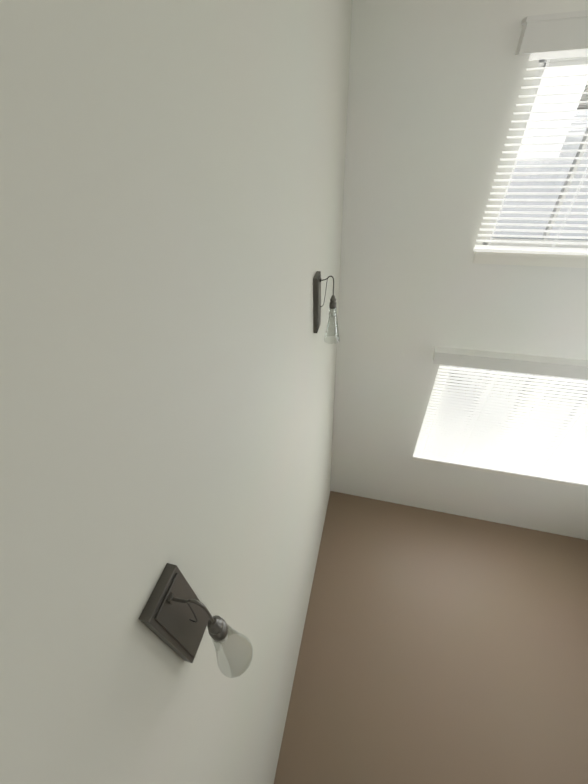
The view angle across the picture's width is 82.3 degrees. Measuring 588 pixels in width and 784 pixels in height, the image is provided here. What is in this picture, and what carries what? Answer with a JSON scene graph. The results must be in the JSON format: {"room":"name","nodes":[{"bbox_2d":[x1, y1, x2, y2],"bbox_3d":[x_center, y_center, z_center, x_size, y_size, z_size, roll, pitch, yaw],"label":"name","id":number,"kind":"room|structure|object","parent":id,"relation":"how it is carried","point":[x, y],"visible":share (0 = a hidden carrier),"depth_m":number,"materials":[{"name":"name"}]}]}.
{"room":"empty room","nodes":[
{"label":"empty room","id":0,"kind":"room"},
{"bbox_2d":[0,0,352,783],"bbox_3d":[-0.500,1.831,0.799,0.150,4.760,7.200,7,42,12],"label":"wall","id":1,"kind":"structure","parent":0,"point":[172,174],"depth_m":0.58,"materials":[{"name":"paint"}]},
{"bbox_2d":[139,563,252,677],"bbox_3d":[-0.188,0.530,0.750,0.147,0.386,0.100,7,42,12],"label":"wall sconce","id":2,"kind":"object","parent":1,"relation":"attached to","point":[176,617],"visible":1,"depth_m":0.70,"materials":[{"name":"brown metal"}]},
{"bbox_2d":[313,271,338,343],"bbox_3d":[0.189,-0.458,1.867,0.147,0.386,0.100,7,42,12],"label":"wall sconce","id":3,"kind":"object","parent":1,"relation":"attached to","point":[317,280],"visible":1,"depth_m":1.84,"materials":[{"name":"brown metal"}]},
{"bbox_2d":[274,491,587,783],"bbox_3d":[1.448,3.946,2.013,3.940,0.200,7.200,7,42,12],"label":"floor","id":4,"kind":"structure","parent":0,"point":[437,647],"depth_m":3.37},
{"bbox_2d":[330,0,587,539],"bbox_3d":[2.198,-0.193,2.953,3.640,4.760,0.150,7,42,12],"label":"wall","id":5,"kind":"structure","parent":0,"point":[435,91],"depth_m":2.50,"materials":[{"name":"paint"}]},
{"bbox_2d":[414,366,587,486],"bbox_3d":[2.219,0.335,3.363,1.720,1.455,0.153,7,42,12],"label":"window","id":6,"kind":"structure","parent":5,"relation":"in","point":[501,473],"depth_m":3.45,"materials":[{"name":"plastic"}]},
{"bbox_2d":[413,346,587,485],"bbox_3d":[2.193,0.306,3.227,1.910,1.481,0.094,7,42,12],"label":"window blinds","id":7,"kind":"object","parent":6,"relation":"attached to","point":[521,461],"visible":0.96,"depth_m":3.24,"materials":[{"name":"white plastic"}]},
{"bbox_2d":[473,56,587,267],"bbox_3d":[2.122,-1.282,1.965,1.720,1.095,0.153,7,42,12],"label":"window","id":8,"kind":"structure","parent":5,"relation":"in","point":[548,260],"depth_m":2.28,"materials":[{"name":"plastic"}]},
{"bbox_2d":[473,10,587,254],"bbox_3d":[2.096,-1.312,1.829,1.910,1.121,0.094,7,42,12],"label":"window blinds","id":9,"kind":"object","parent":8,"relation":"attached to","point":[555,35],"visible":0.88,"depth_m":1.94,"materials":[{"name":"white plastic"}]},
{"label":"outside","id":10,"kind":"structure","parent":0,"visible":0},
{"bbox_2d":[431,111,587,459],"bbox_3d":[15.261,-36.768,48.851,120.000,0.100,119.800,7,42,12],"label":"ground","id":11,"kind":"structure","parent":10,"point":[563,162],"depth_m":17.65,"materials":[{"name":"white"}]},
{"bbox_2d":[517,66,587,157],"bbox_3d":[13.679,-28.029,33.568,23.100,6.800,10.800,7,42,12],"label":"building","id":12,"kind":"structure","parent":11,"relation":"on","point":[559,89],"depth_m":27.99,"materials":[{"name":"white"}]}
]}

